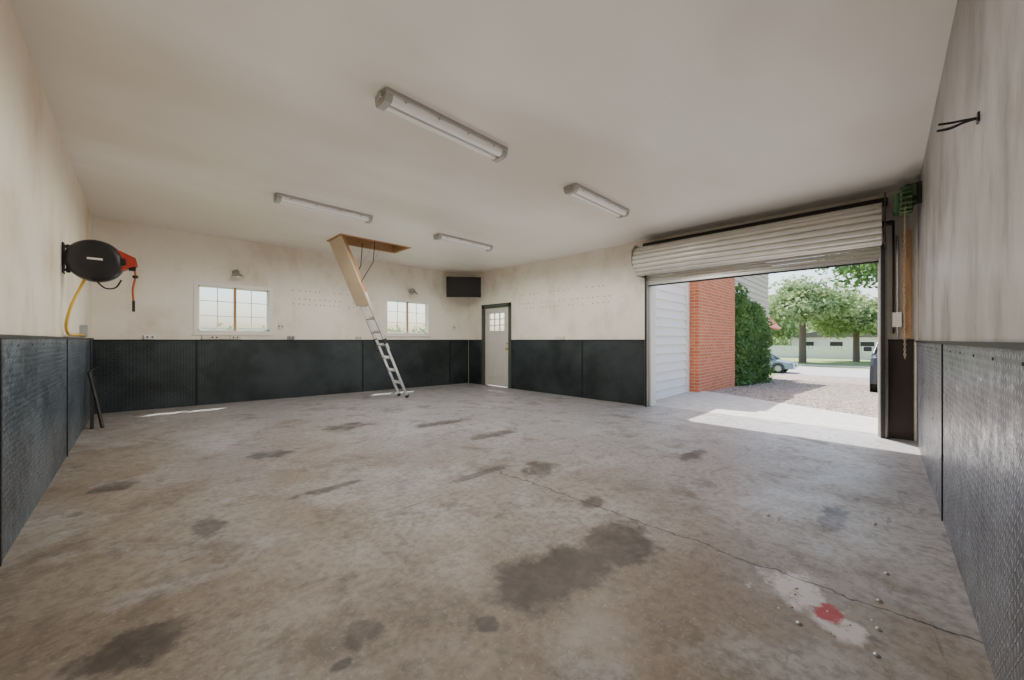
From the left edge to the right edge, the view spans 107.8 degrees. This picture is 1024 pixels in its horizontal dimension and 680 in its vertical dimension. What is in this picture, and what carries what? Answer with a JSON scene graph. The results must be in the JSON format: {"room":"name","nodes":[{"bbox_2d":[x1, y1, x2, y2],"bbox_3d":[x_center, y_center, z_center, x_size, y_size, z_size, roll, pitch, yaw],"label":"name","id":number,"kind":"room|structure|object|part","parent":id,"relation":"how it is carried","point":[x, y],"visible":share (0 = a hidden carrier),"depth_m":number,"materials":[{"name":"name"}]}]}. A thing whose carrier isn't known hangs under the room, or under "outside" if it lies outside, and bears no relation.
{"room":"garage","nodes":[
{"label":"garage","id":0,"kind":"room"},
{"bbox_2d":[0,0,91,337],"bbox_3d":[-3.223,-0.360,2.409,0.160,3.360,8.835,0,0,-45],"label":"wall","id":1,"kind":"structure","parent":0,"point":[43,205],"depth_m":2.49,"materials":[{"name":"paint"}]},
{"bbox_2d":[0,334,93,566],"bbox_3d":[-3.204,0.596,2.520,0.022,1.248,8.645,0,0,-45],"label":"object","id":2,"kind":"structure","parent":1,"relation":"attached to","point":[45,388],"depth_m":2.45,"materials":[{"name":"metal"}]},
{"bbox_2d":[79,325,87,337],"bbox_3d":[-5.155,-0.105,4.497,0.060,0.150,0.150,0,0,-45],"label":"junction box","id":3,"kind":"object","parent":1,"relation":"attached to","point":[83,329],"visible":0.94,"depth_m":4.45,"materials":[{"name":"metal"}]},
{"bbox_2d":[62,239,137,335],"bbox_3d":[-4.411,-0.494,4.061,0.493,0.912,1.540,0,0,-45],"label":"hose reel","id":4,"kind":"object","parent":1,"relation":"attached to","point":[90,260],"visible":1,"depth_m":3.52,"materials":[{"name":"black plastic"}]},
{"bbox_2d":[92,217,467,339],"bbox_3d":[-3.824,-0.360,8.169,7.455,3.360,0.160,0,0,-45],"label":"wall","id":5,"kind":"structure","parent":0,"point":[169,261],"depth_m":7.00,"materials":[{"name":"paint"}]},
{"bbox_2d":[144,335,155,338],"bbox_3d":[-5.837,-0.048,6.020,0.140,0.065,0.032,0,0,-45],"label":"wall outlet","id":6,"kind":"object","parent":5,"relation":"attached to","point":[145,336],"visible":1,"depth_m":6.01,"materials":[{"name":"white plastic"}]},
{"bbox_2d":[202,335,226,338],"bbox_3d":[-5.256,-0.053,6.601,0.333,0.054,0.032,0,0,-45],"label":"wall outlet","id":7,"kind":"object","parent":5,"relation":"attached to","point":[203,336],"visible":1,"depth_m":6.58,"materials":[{"name":"plastic"}]},
{"bbox_2d":[192,281,273,335],"bbox_3d":[-5.081,-0.548,6.855,1.210,0.927,0.140,0,0,-45],"label":"window","id":8,"kind":"structure","parent":5,"relation":"in","point":[197,284],"depth_m":6.84,"materials":[{"name":"white plastic"}]},
{"bbox_2d":[230,336,240,338],"bbox_3d":[-5.045,-0.048,6.812,0.160,0.065,0.032,0,0,-45],"label":"wall outlet","id":9,"kind":"object","parent":5,"relation":"attached to","point":[231,337],"visible":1,"depth_m":6.80,"materials":[{"name":"plastic"}]},
{"bbox_2d":[230,269,244,277],"bbox_3d":[-4.942,-1.202,6.724,0.224,0.167,0.302,0,0,-45],"label":"wall lamp","id":10,"kind":"object","parent":5,"relation":"attached to","point":[235,273],"visible":1,"depth_m":6.69,"materials":[{"name":"metal"}]},
{"bbox_2d":[93,339,467,413],"bbox_3d":[-3.759,0.606,8.104,7.135,1.228,0.022,0,0,-45],"label":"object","id":11,"kind":"structure","parent":5,"relation":"attached to","point":[132,374],"depth_m":7.00,"materials":[{"name":"metal"}]},
{"bbox_2d":[278,323,282,329],"bbox_3d":[-4.535,-0.265,7.321,0.084,0.130,0.032,0,0,-45],"label":"light switch","id":12,"kind":"object","parent":5,"relation":"attached to","point":[280,325],"visible":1,"depth_m":7.31,"materials":[{"name":"plastic"}]},
{"bbox_2d":[385,297,430,336],"bbox_3d":[-2.606,-0.548,9.330,1.270,0.927,0.140,0,0,-45],"label":"window","id":13,"kind":"structure","parent":5,"relation":"in","point":[427,303],"depth_m":9.32,"materials":[{"name":"white plastic"}]},
{"bbox_2d":[408,288,418,294],"bbox_3d":[-2.439,-1.202,9.227,0.224,0.167,0.302,0,0,-45],"label":"wall lamp","id":14,"kind":"object","parent":5,"relation":"attached to","point":[410,291],"visible":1,"depth_m":9.24,"materials":[{"name":"metal"}]},
{"bbox_2d":[446,277,480,296],"bbox_3d":[-1.294,-1.381,10.152,0.900,0.531,0.914,0,0,-5],"label":"television","id":15,"kind":"object","parent":5,"relation":"attached to","point":[455,286],"visible":1,"depth_m":9.72,"materials":[{"name":"black plastic"}]},
{"bbox_2d":[292,285,609,308],"bbox_3d":[-1.218,-0.915,8.304,6.361,0.393,1.705,0,0,0],"label":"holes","id":16,"kind":"structure","parent":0,"point":[602,285],"depth_m":7.85,"materials":[{"name":"beige paint"}]},
{"bbox_2d":[481,302,510,387],"bbox_3d":[-0.390,0.135,9.835,0.162,2.170,1.140,0,0,-45],"label":"door","id":17,"kind":"structure","parent":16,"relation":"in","point":[495,345],"depth_m":9.84,"materials":[{"name":"paint"}]},
{"bbox_2d":[511,340,644,405],"bbox_3d":[1.230,0.606,8.145,0.022,1.228,3.540,0,0,-45],"label":"trim","id":18,"kind":"structure","parent":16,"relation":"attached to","point":[606,370],"depth_m":7.89,"materials":[{"name":"metal"}]},
{"bbox_2d":[631,192,892,438],"bbox_3d":[3.390,-0.280,5.604,3.250,3.000,0.559,0,0,45],"label":"door frame","id":19,"kind":"structure","parent":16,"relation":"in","point":[883,248],"depth_m":4.66,"materials":[{"name":"black metal"}]},
{"bbox_2d":[632,203,881,286],"bbox_3d":[3.376,-1.315,5.611,0.511,0.679,3.102,0,0,-45],"label":"garage door","id":20,"kind":"structure","parent":19,"relation":"attached to","point":[859,229],"depth_m":5.24,"materials":[{"name":"metal"}]},
{"bbox_2d":[649,258,879,435],"bbox_3d":[3.666,-0.080,5.865,0.200,2.600,3.230,0,0,-45],"label":"trim","id":21,"kind":"structure","parent":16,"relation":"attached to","point":[652,289],"depth_m":6.86,"materials":[{"name":"white plastic"}]},
{"bbox_2d":[469,340,480,383],"bbox_3d":[-1.030,0.606,10.404,0.022,1.228,0.570,0,0,-45],"label":"trim","id":22,"kind":"structure","parent":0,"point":[474,345],"depth_m":10.39,"materials":[{"name":"metal"}]},
{"bbox_2d":[9,0,956,274],"bbox_3d":[-0.700,-1.900,5.045,8.675,0.120,7.135,0,0,45],"label":"ceiling","id":23,"kind":"structure","parent":0,"point":[191,116],"depth_m":3.02,"materials":[{"name":"paint"}]},
{"bbox_2d":[273,192,372,223],"bbox_3d":[-2.556,-1.793,5.151,1.254,0.094,0.190,0,0,-45],"label":"ceiling light","id":24,"kind":"object","parent":23,"relation":"attached to","point":[278,198],"depth_m":5.05,"materials":[{"name":"white plastic"}]},
{"bbox_2d":[375,86,507,162],"bbox_3d":[-0.541,-1.793,3.207,1.254,0.094,0.190,0,0,-45],"label":"ceiling light","id":25,"kind":"object","parent":23,"relation":"attached to","point":[390,100],"depth_m":3.07,"materials":[{"name":"white plastic"}]},
{"bbox_2d":[433,233,492,250],"bbox_3d":[-0.873,-1.793,6.905,1.254,0.094,0.190,0,0,-45],"label":"ceiling light","id":26,"kind":"object","parent":23,"relation":"attached to","point":[439,236],"depth_m":6.80,"materials":[{"name":"white plastic"}]},
{"bbox_2d":[563,183,628,218],"bbox_3d":[1.138,-1.793,4.886,1.304,0.094,0.190,0,0,-45],"label":"ceiling light","id":27,"kind":"object","parent":23,"relation":"attached to","point":[576,190],"depth_m":4.75,"materials":[{"name":"white plastic"}]},
{"bbox_2d":[0,383,994,679],"bbox_3d":[-0.693,1.290,5.052,7.435,0.364,8.955,0,0,-45],"label":"floor","id":28,"kind":"structure","parent":0,"point":[463,531],"depth_m":2.00,"materials":[{"name":"concrete"}]},
{"bbox_2d":[87,367,103,428],"bbox_3d":[-5.301,0.729,4.748,0.364,0.767,0.116,0,0,34],"label":"bar","id":29,"kind":"object","parent":28,"relation":"on","point":[94,397],"visible":1,"depth_m":4.74,"materials":[{"name":"metal"}]},
{"bbox_2d":[326,233,410,397],"bbox_3d":[-2.707,-0.477,7.179,1.404,3.287,0.680,0,0,-45],"label":"ladder","id":30,"kind":"object","parent":28,"relation":"on","point":[340,243],"visible":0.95,"depth_m":7.06,"materials":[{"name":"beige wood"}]},
{"bbox_3d":[-2.999,-1.237,6.887,0.521,1.172,0.570,0,0,-45],"label":"hatch panel","id":31,"kind":"part","parent":30,"relation":"part of","materials":[{"name":"paint"}]},
{"bbox_3d":[-2.719,-1.973,7.167,1.370,0.294,0.680,0,0,-45],"label":"hatch frame","id":32,"kind":"part","parent":30,"relation":"part of","materials":[{"name":"brown wood"}]},
{"bbox_2d":[748,514,889,657],"bbox_3d":[1.641,1.153,2.027,1.436,0.032,0.576,0,0,-45],"label":"bolts","id":33,"kind":"object","parent":28,"relation":"on","point":[797,622],"visible":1,"depth_m":1.51,"materials":[{"name":"metal"}]},
{"bbox_2d":[555,336,564,338],"bbox_3d":[1.061,-0.050,8.309,0.030,0.060,0.250,0,0,-45],"label":"wall outlet","id":34,"kind":"object","parent":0,"point":[556,337],"depth_m":8.28,"materials":[{"name":"white plastic"}]},
{"bbox_2d":[468,191,917,440],"bbox_3d":[1.936,-0.360,7.568,0.160,3.360,8.835,0,0,-45],"label":"wall","id":35,"kind":"structure","parent":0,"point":[622,318],"depth_m":7.74,"materials":[{"name":"beige paint"}]},
{"bbox_2d":[918,0,1023,341],"bbox_3d":[2.424,-0.360,1.922,7.135,3.360,0.160,0,0,-45],"label":"wall","id":36,"kind":"structure","parent":0,"point":[971,209],"depth_m":1.56,"materials":[{"name":"paint"}]},
{"bbox_2d":[888,339,913,440],"bbox_3d":[4.781,0.606,4.594,0.022,1.228,0.225,0,0,-45],"label":"trim","id":37,"kind":"structure","parent":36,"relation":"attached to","point":[900,370],"depth_m":4.59,"materials":[{"name":"metal"}]},
{"bbox_2d":[892,220,910,337],"bbox_3d":[4.763,-0.750,4.565,0.085,1.460,0.160,0,0,-45],"label":"controls","id":38,"kind":"object","parent":36,"relation":"attached to","point":[896,316],"visible":0.8,"depth_m":4.56,"materials":[{"name":"brown wood"}]},
{"bbox_2d":[893,181,921,215],"bbox_3d":[4.499,-1.530,4.262,0.850,0.320,0.214,0,0,-45],"label":"chain hoist","id":39,"kind":"object","parent":36,"relation":"attached to","point":[912,192],"visible":0.97,"depth_m":4.00,"materials":[{"name":"metal"}]},
{"bbox_2d":[903,199,906,358],"bbox_3d":[4.292,-0.666,4.080,0.238,1.748,0.018,0,0,-45],"label":"chain","id":40,"kind":"object","parent":39,"relation":"hanging from","point":[904,218],"visible":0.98,"depth_m":4.00,"materials":[{"name":"beige metal"}]},
{"bbox_2d":[937,111,979,131],"bbox_3d":[1.893,-0.920,1.586,0.066,0.040,0.117,0,0,-45],"label":"stub","id":41,"kind":"object","parent":36,"relation":"attached to","point":[977,118],"visible":1,"depth_m":1.57,"materials":[{"name":"black plastic"}]},
{"bbox_2d":[915,341,1023,679],"bbox_3d":[2.359,0.614,1.986,7.075,1.213,0.022,0,0,-45],"label":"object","id":42,"kind":"structure","parent":36,"relation":"attached to","point":[970,395],"depth_m":1.40,"materials":[{"name":"metal"}]},
{"label":"outside","id":43,"kind":"structure","parent":0,"visible":0},
{"bbox_2d":[769,350,869,375],"bbox_3d":[34.273,1.815,48.416,103.060,1.070,160.000,0,0,-45],"label":"lawn","id":44,"kind":"structure","parent":43,"point":[812,361],"depth_m":38.18,"materials":[{"name":"green plant"}]},
{"bbox_2d":[656,263,781,399],"bbox_3d":[5.904,-1.430,14.057,14.570,7.300,5.370,0,0,-45],"label":"house","id":45,"kind":"structure","parent":44,"relation":"on","point":[695,321],"depth_m":8.79,"materials":[{"name":"white"}]},
{"bbox_2d":[735,283,775,385],"bbox_3d":[7.954,-0.016,12.532,4.700,3.502,0.834,0,0,-45],"label":"climbing ivy","id":46,"kind":"object","parent":45,"relation":"attached to","point":[752,329],"visible":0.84,"depth_m":11.81,"materials":[{"name":"green plant"}]},
{"bbox_2d":[770,321,812,345],"bbox_3d":[38.157,-1.231,55.280,9.298,7.082,9.199,0,0,17],"label":"tree","id":47,"kind":"object","parent":44,"relation":"on","point":[786,329],"visible":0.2,"depth_m":52.56,"materials":[{"name":"green plant"}]},
{"bbox_2d":[773,326,816,351],"bbox_3d":[52.862,-0.841,69.951,13.874,8.774,152.143,0,0,-45],"label":"treeline","id":48,"kind":"object","parent":44,"relation":"on","point":[788,342],"visible":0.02,"depth_m":68.76,"materials":[{"name":"green plant"}]},
{"bbox_2d":[768,274,872,362],"bbox_3d":[29.490,-2.141,38.137,9.702,8.901,10.671,0,0,-45],"label":"tree","id":49,"kind":"object","parent":44,"relation":"on","point":[801,302],"visible":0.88,"depth_m":35.75,"materials":[{"name":"green plant"}]},
{"bbox_2d":[769,346,874,359],"bbox_3d":[45.990,1.520,38.919,0.080,1.560,42.000,0,0,-45],"label":"fence","id":50,"kind":"object","parent":44,"relation":"on","point":[833,352],"visible":0.29,"depth_m":46.34,"materials":[{"name":"white paint"}]},
{"bbox_2d":[786,331,877,357],"bbox_3d":[47.553,0.070,51.442,9.000,4.460,14.700,0,0,-45],"label":"neighboring house","id":51,"kind":"structure","parent":44,"relation":"on","point":[812,339],"depth_m":50.09,"materials":[{"name":"paint"}]},
{"bbox_2d":[806,295,877,361],"bbox_3d":[36.429,-1.402,39.835,8.845,7.423,9.392,0,0,-45],"label":"tree","id":52,"kind":"object","parent":44,"relation":"on","point":[868,322],"visible":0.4,"depth_m":39.17,"materials":[{"name":"green plant"}]},
{"bbox_2d":[815,249,877,290],"bbox_3d":[16.652,-2.108,13.861,8.248,7.920,7.776,0,0,7],"label":"tree","id":53,"kind":"object","parent":44,"relation":"on","point":[868,270],"visible":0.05,"depth_m":14.85,"materials":[{"name":"green plant"}]},
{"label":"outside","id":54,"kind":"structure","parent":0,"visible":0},
{"bbox_2d":[655,391,877,433],"bbox_3d":[5.091,1.280,6.576,2.900,0.120,4.500,0,0,-45],"label":"apron","id":55,"kind":"object","parent":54,"point":[704,401],"visible":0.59,"depth_m":6.46,"materials":[{"name":"concrete"}]},
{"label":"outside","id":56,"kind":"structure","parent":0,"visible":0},
{"bbox_3d":[-46.591,1.305,23.200,46.920,0.050,81.300,0,0,-45],"label":"lawn","id":57,"kind":"structure","parent":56,"visible":0},
{"bbox_2d":[200,327,423,332],"bbox_3d":[-15.012,0.325,19.255,30.000,1.910,0.060,0,0,-45],"label":"fence","id":58,"kind":"object","parent":57,"relation":"on","point":[200,327],"visible":0.03,"depth_m":19.94,"materials":[{"name":"white paint"}]},
{"bbox_2d":[215,322,491,332],"bbox_3d":[-11.991,0.090,19.884,29.988,2.620,2.484,0,0,-45],"label":"hedge","id":59,"kind":"object","parent":57,"relation":"on","point":[221,323],"visible":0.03,"depth_m":24.57,"materials":[{"name":"green plant"}]},
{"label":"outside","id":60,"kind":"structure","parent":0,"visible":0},
{"bbox_2d":[798,364,869,367],"bbox_3d":[23.193,2.275,37.335,1.600,0.050,160.000,0,0,-45],"label":"sidewalk","id":61,"kind":"structure","parent":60,"point":[798,364],"depth_m":32.13,"materials":[{"name":"concrete"}]},
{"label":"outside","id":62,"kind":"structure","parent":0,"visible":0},
{"bbox_2d":[773,366,869,377],"bbox_3d":[17.854,2.287,31.997,9.500,0.067,160.000,0,0,-45],"label":"street","id":63,"kind":"structure","parent":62,"point":[844,372],"depth_m":26.09,"materials":[{"name":"grey asphalt"}]},
{"bbox_2d":[769,354,797,372],"bbox_3d":[17.824,1.560,27.148,4.545,1.509,2.100,0,0,45],"label":"car","id":64,"kind":"object","parent":63,"relation":"on","point":[780,365],"visible":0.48,"depth_m":25.55,"materials":[{"name":"blue paint"}]},
{"bbox_2d":[709,374,877,417],"bbox_3d":[14.920,1.762,11.809,23.200,1.053,13.600,0,0,-45],"label":"driveway","id":65,"kind":"structure","parent":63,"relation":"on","point":[805,378],"depth_m":10.33,"materials":[{"name":"grey gravel"}]},
{"bbox_2d":[710,379,877,417],"bbox_3d":[9.638,1.492,10.488,12.017,0.570,5.270,0,0,-45],"label":"gravel stones","id":66,"kind":"object","parent":65,"relation":"on","point":[797,401],"visible":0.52,"depth_m":9.02},
{"bbox_2d":[863,341,877,391],"bbox_3d":[12.030,0.685,11.153,4.745,1.819,2.180,0,0,-45],"label":"suv","id":67,"kind":"object","parent":65,"relation":"on","point":[873,376],"visible":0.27,"depth_m":10.22,"materials":[{"name":"paint"}]}
]}

